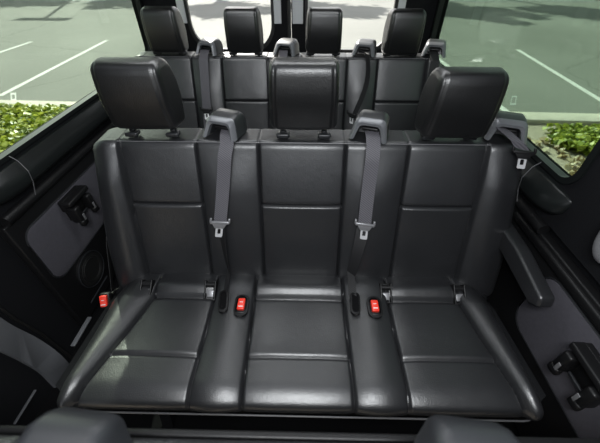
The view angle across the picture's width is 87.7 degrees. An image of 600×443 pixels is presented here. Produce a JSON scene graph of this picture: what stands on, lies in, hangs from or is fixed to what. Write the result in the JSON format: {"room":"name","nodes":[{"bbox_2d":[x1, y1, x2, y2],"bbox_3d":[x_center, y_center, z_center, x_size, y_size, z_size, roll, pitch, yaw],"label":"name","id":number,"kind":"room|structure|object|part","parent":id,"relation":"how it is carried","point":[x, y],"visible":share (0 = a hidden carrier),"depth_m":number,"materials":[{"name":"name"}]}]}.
{"room":"vehicle interior","nodes":[
{"label":"vehicle interior","id":0,"kind":"room"},
{"bbox_2d":[0,0,147,425],"bbox_3d":[-1.023,-0.299,1.113,0.075,1.720,2.630,1,41,1],"label":"wall","id":1,"kind":"structure","parent":0,"point":[22,294],"depth_m":1.17,"materials":[{"name":"black plastic"}]},
{"bbox_2d":[13,390,36,423],"bbox_3d":[-1.015,0.683,1.155,0.010,0.005,0.115,1,41,1],"label":"trim","id":2,"kind":"structure","parent":1,"relation":"attached to","point":[34,391],"depth_m":1.15,"materials":[{"name":"grey plastic"}]},
{"bbox_2d":[0,317,68,387],"bbox_3d":[-1.013,0.430,1.114,0.015,0.620,0.128,1,41,1],"label":"trim","id":3,"kind":"structure","parent":1,"relation":"attached to","point":[16,343],"depth_m":1.18,"materials":[{"name":"grey plastic"}]},
{"bbox_2d":[0,306,72,358],"bbox_3d":[-1.014,0.389,1.162,0.012,0.621,0.066,1,41,1],"label":"trim","id":4,"kind":"structure","parent":1,"relation":"attached to","point":[2,309],"depth_m":1.19,"materials":[{"name":"black plastic"}]},
{"bbox_2d":[0,98,108,203],"bbox_3d":[-0.949,-0.574,1.561,0.055,0.143,1.590,1,41,1],"label":"trim","id":5,"kind":"structure","parent":1,"relation":"attached to","point":[23,170],"depth_m":1.18,"materials":[{"name":"black plastic"}]},
{"bbox_2d":[0,149,114,324],"bbox_3d":[-0.985,-0.261,1.820,0.040,0.600,1.555,1,41,1],"label":"trim","id":6,"kind":"structure","parent":1,"relation":"attached to","point":[51,245],"depth_m":1.30,"materials":[{"name":"black plastic"}]},
{"bbox_2d":[0,120,115,226],"bbox_3d":[-0.969,-0.504,1.617,0.040,0.039,1.540,1,41,1],"label":"trim","id":7,"kind":"structure","parent":1,"relation":"attached to","point":[19,208],"depth_m":1.21,"materials":[{"name":"black plastic"}]},
{"bbox_2d":[0,0,151,164],"bbox_3d":[-0.985,-0.865,1.277,0.033,0.691,1.501,1,41,1],"label":"window","id":8,"kind":"structure","parent":1,"relation":"in","point":[12,151],"depth_m":1.23,"materials":[{"name":"black"}]},
{"bbox_2d":[57,185,98,225],"bbox_3d":[-0.944,-0.067,1.341,0.062,0.130,0.135,1,41,1],"label":"cup holder","id":9,"kind":"object","parent":1,"relation":"attached to","point":[76,202],"visible":1,"depth_m":1.31,"materials":[{"name":"black plastic"}]},
{"bbox_3d":[-0.938,-0.023,1.317,0.048,0.096,0.034,1,41,1],"label":"holder arm","id":10,"kind":"part","parent":9,"relation":"part of","materials":[{"name":"black plastic"}]},
{"bbox_3d":[-0.936,-0.084,1.387,0.048,0.096,0.034,1,41,1],"label":"holder arm","id":11,"kind":"part","parent":9,"relation":"part of","materials":[{"name":"black plastic"}]},
{"bbox_2d":[76,250,103,287],"bbox_3d":[-0.974,0.220,1.456,0.019,0.175,0.175,1,41,1],"label":"speaker","id":12,"kind":"object","parent":1,"relation":"attached to","point":[90,266],"visible":1,"depth_m":1.44},
{"bbox_2d":[143,0,287,51],"bbox_3d":[-0.537,-1.149,2.085,0.918,1.720,0.089,1,41,1],"label":"door","id":13,"kind":"structure","parent":1,"relation":"in","point":[279,8],"depth_m":1.96,"materials":[{"name":"black"}]},
{"bbox_3d":[-0.734,-1.474,1.788,0.046,0.580,0.012,1,41,1],"label":"painted frame","id":14,"kind":"part","parent":13,"relation":"part of","materials":[{"name":"grey paint"}]},
{"bbox_3d":[-0.138,-1.466,1.780,0.046,0.580,0.012,1,41,1],"label":"painted frame","id":15,"kind":"part","parent":13,"relation":"part of","materials":[{"name":"grey paint"}]},
{"bbox_2d":[287,0,290,37],"bbox_3d":[-0.066,-1.129,2.064,0.020,1.700,0.030,1,41,1],"label":"door frame","id":16,"kind":"structure","parent":1,"relation":"attached to","point":[288,1],"depth_m":1.93,"materials":[{"name":"black rubber"}]},
{"bbox_2d":[34,278,517,436],"bbox_3d":[-0.093,0.393,1.676,1.900,0.060,2.800,1,41,1],"label":"floor","id":17,"kind":"structure","parent":0,"point":[199,422],"depth_m":1.20,"materials":[{"name":"black carpet"}]},
{"bbox_2d":[134,6,445,130],"bbox_3d":[-0.082,-0.392,1.645,1.670,1.163,0.739,1,41,1],"label":"seat","id":18,"kind":"object","parent":17,"relation":"on","point":[392,81],"visible":0.44,"depth_m":1.59,"materials":[{"name":"black leather"}]},
{"bbox_2d":[140,6,188,52],"bbox_3d":[-0.664,-0.940,1.534,0.181,0.196,0.120,1,41,1],"label":"headrest cover","id":19,"kind":"object","parent":18,"relation":"on","point":[164,27],"depth_m":1.49,"materials":[{"name":"leather"}]},
{"bbox_3d":[-0.494,-0.587,1.647,0.066,0.034,0.017,1,41,1],"label":"latch plate","id":20,"kind":"part","parent":18,"relation":"part of","materials":[{"name":"black plastic"}]},
{"bbox_2d":[201,37,223,54],"bbox_3d":[-0.459,-0.908,1.609,0.118,0.063,0.098,14,43,15],"label":"hood","id":21,"kind":"object","parent":18,"relation":"attached to","point":[213,46],"depth_m":1.58,"materials":[{"name":"black plastic"}]},
{"bbox_2d":[223,6,263,52],"bbox_3d":[-0.276,-0.934,1.529,0.181,0.196,0.120,1,41,1],"label":"headrest cover","id":22,"kind":"object","parent":18,"relation":"on","point":[243,27],"depth_m":1.48,"materials":[{"name":"leather"}]},
{"bbox_3d":[-0.078,-0.589,1.731,1.670,0.570,0.295,1,41,1],"label":"backrest","id":23,"kind":"part","parent":18,"relation":"part of","materials":[{"name":"black leather"}]},
{"bbox_2d":[277,38,299,55],"bbox_3d":[-0.062,-0.902,1.603,0.118,0.063,0.098,14,43,15],"label":"hood","id":24,"kind":"object","parent":18,"relation":"attached to","point":[290,46],"depth_m":1.57,"materials":[{"name":"black plastic"}]},
{"bbox_2d":[305,7,342,53],"bbox_3d":[0.117,-0.929,1.524,0.181,0.196,0.120,1,41,1],"label":"headrest cover","id":25,"kind":"object","parent":18,"relation":"on","point":[323,35],"depth_m":1.47,"materials":[{"name":"leather"}]},
{"bbox_3d":[0.271,-0.563,1.644,0.065,0.032,0.014,30,49,30],"label":"latch plate","id":26,"kind":"part","parent":18,"relation":"part of","materials":[{"name":"black plastic"}]},
{"bbox_2d":[355,38,376,55],"bbox_3d":[0.338,-0.896,1.599,0.118,0.063,0.098,14,43,15],"label":"hood","id":27,"kind":"object","parent":18,"relation":"attached to","point":[363,45],"depth_m":1.57,"materials":[{"name":"black plastic"}]},
{"bbox_2d":[381,8,425,54],"bbox_3d":[0.504,-0.920,1.522,0.181,0.196,0.120,1,41,1],"label":"headrest cover","id":28,"kind":"object","parent":18,"relation":"on","point":[403,31],"depth_m":1.47,"materials":[{"name":"leather"}]},
{"bbox_2d":[421,39,445,54],"bbox_3d":[0.691,-0.891,1.594,0.118,0.063,0.098,14,43,15],"label":"hood","id":29,"kind":"object","parent":18,"relation":"attached to","point":[435,46],"depth_m":1.56,"materials":[{"name":"black plastic"}]},
{"bbox_2d":[0,407,599,442],"bbox_3d":[-0.012,0.811,0.407,1.448,0.984,0.738,1,41,1],"label":"seat","id":30,"kind":"object","parent":17,"relation":"on","point":[62,424],"visible":1,"depth_m":0.36,"materials":[{"name":"black leather"}]},
{"bbox_2d":[16,407,132,442],"bbox_3d":[-0.257,0.258,0.338,0.118,0.063,0.098,5,41,5],"label":"headrest cover","id":31,"kind":"object","parent":30,"relation":"attached to","point":[62,424],"depth_m":0.34,"materials":[{"name":"black leather"}]},
{"bbox_3d":[-0.008,0.577,0.460,1.448,0.570,0.295,1,41,1],"label":"backrest","id":32,"kind":"part","parent":30,"relation":"part of","materials":[{"name":"black leather"}]},
{"bbox_2d":[414,415,519,442],"bbox_3d":[0.189,0.265,0.332,0.118,0.063,0.098,5,41,5],"label":"headrest cover","id":33,"kind":"object","parent":30,"relation":"attached to","point":[437,428],"depth_m":0.34,"materials":[{"name":"black leather"}]},
{"bbox_2d":[55,57,554,428],"bbox_3d":[-0.053,0.166,1.017,1.615,1.149,0.738,1,41,1],"label":"seat","id":34,"kind":"object","parent":17,"relation":"on","point":[302,265],"visible":1,"depth_m":0.99,"materials":[{"name":"black leather"}]},
{"bbox_2d":[90,57,184,128],"bbox_3d":[-0.467,-0.371,0.910,0.208,0.196,0.120,1,41,1],"label":"headrest cover","id":35,"kind":"object","parent":34,"relation":"on","point":[134,92],"depth_m":0.86,"materials":[{"name":"leather"}]},
{"bbox_3d":[-0.495,0.511,1.244,0.040,0.330,0.460,1,41,1],"label":"leg","id":36,"kind":"part","parent":34,"relation":"part of","materials":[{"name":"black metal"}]},
{"bbox_3d":[-0.266,0.006,1.042,0.072,0.035,0.021,1,41,1],"label":"latch plate","id":37,"kind":"part","parent":34,"relation":"part of","materials":[{"name":"grey metal"}]},
{"bbox_2d":[209,108,246,139],"bbox_3d":[-0.233,-0.321,1.000,0.118,0.063,0.098,14,43,15],"label":"hood","id":38,"kind":"object","parent":34,"relation":"attached to","point":[229,123],"depth_m":0.97,"materials":[{"name":"black plastic"}]},
{"bbox_2d":[55,272,545,420],"bbox_3d":[-0.001,0.377,1.035,1.356,0.138,0.489,1,41,1],"label":"seat cushion","id":39,"kind":"object","parent":34,"relation":"on","point":[384,345],"depth_m":0.95,"materials":[{"name":"black leather"}]},
{"bbox_3d":[0.013,0.429,1.066,1.318,0.035,0.400,1,41,1],"label":"seat frame","id":40,"kind":"part","parent":34,"relation":"part of","materials":[{"name":"black plastic"}]},
{"bbox_2d":[269,57,339,129],"bbox_3d":[0.011,-0.366,0.902,0.208,0.196,0.120,1,41,1],"label":"headrest cover","id":41,"kind":"object","parent":34,"relation":"on","point":[304,91],"depth_m":0.84,"materials":[{"name":"leather"}]},
{"bbox_3d":[0.020,-0.004,1.124,1.448,0.570,0.295,1,41,1],"label":"backrest","id":42,"kind":"part","parent":34,"relation":"part of","materials":[{"name":"black leather"}]},
{"bbox_3d":[0.215,0.012,1.035,0.070,0.041,0.020,2,41,2],"label":"latch plate","id":43,"kind":"part","parent":34,"relation":"part of","materials":[{"name":"grey metal"}]},
{"bbox_2d":[355,109,388,139],"bbox_3d":[0.230,-0.315,0.994,0.118,0.063,0.098,14,43,15],"label":"hood","id":44,"kind":"object","parent":34,"relation":"attached to","point":[372,123],"depth_m":0.96,"materials":[{"name":"black plastic"}]},
{"bbox_2d":[415,66,508,137],"bbox_3d":[0.465,-0.344,0.910,0.208,0.196,0.120,1,41,1],"label":"headrest cover","id":45,"kind":"object","parent":34,"relation":"on","point":[455,102],"depth_m":0.86,"materials":[{"name":"leather"}]},
{"bbox_2d":[495,111,526,138],"bbox_3d":[0.655,-0.309,0.989,0.118,0.063,0.098,14,43,15],"label":"hood","id":46,"kind":"object","parent":34,"relation":"attached to","point":[514,123],"depth_m":0.95,"materials":[{"name":"black plastic"}]},
{"bbox_3d":[0.663,-0.203,0.928,0.068,0.034,0.014,8,42,9],"label":"latch plate","id":47,"kind":"part","parent":34,"relation":"part of","materials":[{"name":"black plastic"}]},
{"bbox_3d":[0.714,0.118,1.024,0.048,0.092,0.349,1,41,1],"label":"armrest","id":48,"kind":"part","parent":34,"relation":"part of","materials":[{"name":"black leather"}]},
{"bbox_2d":[428,0,599,436],"bbox_3d":[0.842,-0.273,1.089,0.075,1.720,2.630,1,41,1],"label":"wall","id":49,"kind":"structure","parent":0,"point":[575,230],"depth_m":0.90,"materials":[{"name":"black plastic"}]},
{"bbox_2d":[291,0,437,52],"bbox_3d":[0.405,-1.136,2.074,0.918,1.720,0.089,1,41,1],"label":"door","id":50,"kind":"structure","parent":49,"relation":"in","point":[299,8],"depth_m":1.94,"materials":[{"name":"black"}]},
{"bbox_3d":[-0.014,-1.464,1.779,0.067,0.580,0.012,1,41,1],"label":"painted frame","id":51,"kind":"part","parent":50,"relation":"part of","materials":[{"name":"grey paint"}]},
{"bbox_3d":[0.619,-1.455,1.771,0.046,0.580,0.012,1,41,1],"label":"painted frame","id":52,"kind":"part","parent":50,"relation":"part of","materials":[{"name":"grey paint"}]},
{"bbox_2d":[430,0,599,183],"bbox_3d":[0.824,-0.840,1.255,0.033,0.691,1.501,1,41,1],"label":"window","id":53,"kind":"structure","parent":49,"relation":"in","point":[548,165],"depth_m":0.98,"materials":[{"name":"black"}]},
{"bbox_2d":[515,190,550,234],"bbox_3d":[0.807,-0.479,1.595,0.040,0.039,1.540,1,41,1],"label":"trim","id":54,"kind":"structure","parent":49,"relation":"attached to","point":[535,220],"depth_m":1.05,"materials":[{"name":"black plastic"}]},
{"bbox_2d":[487,206,599,438],"bbox_3d":[0.812,-0.040,1.575,0.046,0.600,2.147,1,41,1],"label":"trim","id":55,"kind":"structure","parent":49,"relation":"attached to","point":[541,335],"depth_m":0.97,"materials":[{"name":"black plastic"}]},
{"bbox_2d":[517,158,571,213],"bbox_3d":[0.787,-0.550,1.540,0.055,0.143,1.590,1,41,1],"label":"trim","id":56,"kind":"structure","parent":49,"relation":"attached to","point":[540,188],"depth_m":1.00,"materials":[{"name":"black"}]},
{"bbox_2d":[547,342,599,410],"bbox_3d":[0.750,0.413,0.828,0.062,0.130,0.135,1,41,1],"label":"cup holder","id":57,"kind":"object","parent":49,"relation":"attached to","point":[583,360],"visible":1,"depth_m":0.82,"materials":[{"name":"black plastic"}]},
{"bbox_3d":[0.744,0.396,0.875,0.048,0.096,0.034,1,41,1],"label":"holder arm","id":58,"kind":"part","parent":57,"relation":"part of","materials":[{"name":"black plastic"}]},
{"bbox_3d":[0.743,0.457,0.805,0.048,0.096,0.034,1,41,1],"label":"holder arm","id":59,"kind":"part","parent":57,"relation":"part of","materials":[{"name":"black plastic"}]},
{"bbox_2d":[592,231,599,263],"bbox_3d":[0.773,0.040,0.754,0.060,0.170,0.090,1,41,1],"label":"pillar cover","id":60,"kind":"structure","parent":49,"relation":"attached to","point":[596,245],"depth_m":0.79,"materials":[{"name":"grey plastic"}]},
{"label":"outside","id":61,"kind":"structure","parent":0,"visible":0},
{"bbox_2d":[0,0,599,113],"bbox_3d":[0.349,-14.818,19.919,70.000,0.104,40.000,1,41,1],"label":"asphalt lot","id":62,"kind":"structure","parent":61,"point":[549,50],"depth_m":8.79,"materials":[{"name":"grey asphalt"}]},
{"bbox_2d":[0,100,599,124],"bbox_3d":[-0.023,-1.702,4.890,70.001,0.080,0.310,2,41,2],"label":"curb","id":63,"kind":"object","parent":62,"relation":"on","point":[532,117],"depth_m":4.71,"materials":[{"name":"concrete"}]},
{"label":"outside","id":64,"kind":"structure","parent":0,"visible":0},
{"bbox_2d":[0,113,589,171],"bbox_3d":[-0.121,1.800,0.980,70.000,0.080,10.400,1,41,1],"label":"planting bed","id":65,"kind":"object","parent":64,"point":[535,131],"depth_m":4.10,"materials":[{"name":"soil"}]},
{"bbox_2d":[0,102,70,152],"bbox_3d":[-4.094,-0.882,3.880,4.402,0.207,2.856,1,41,1],"label":"ground cover","id":66,"kind":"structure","parent":65,"relation":"on","point":[29,118],"depth_m":4.48,"materials":[{"name":"green plant"}]},
{"bbox_2d":[527,137,584,175],"bbox_3d":[3.134,-0.636,3.660,0.609,0.122,1.539,1,41,1],"label":"leaf litter","id":67,"kind":"object","parent":65,"relation":"on","point":[568,167],"visible":0.41,"depth_m":3.81,"materials":[{"name":"brown plant"}]},
{"bbox_2d":[542,122,599,155],"bbox_3d":[4.648,-0.639,3.627,3.102,0.208,2.200,1,41,1],"label":"ground cover","id":68,"kind":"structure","parent":65,"relation":"on","point":[574,137],"depth_m":4.10,"materials":[{"name":"green plant"}]}
]}

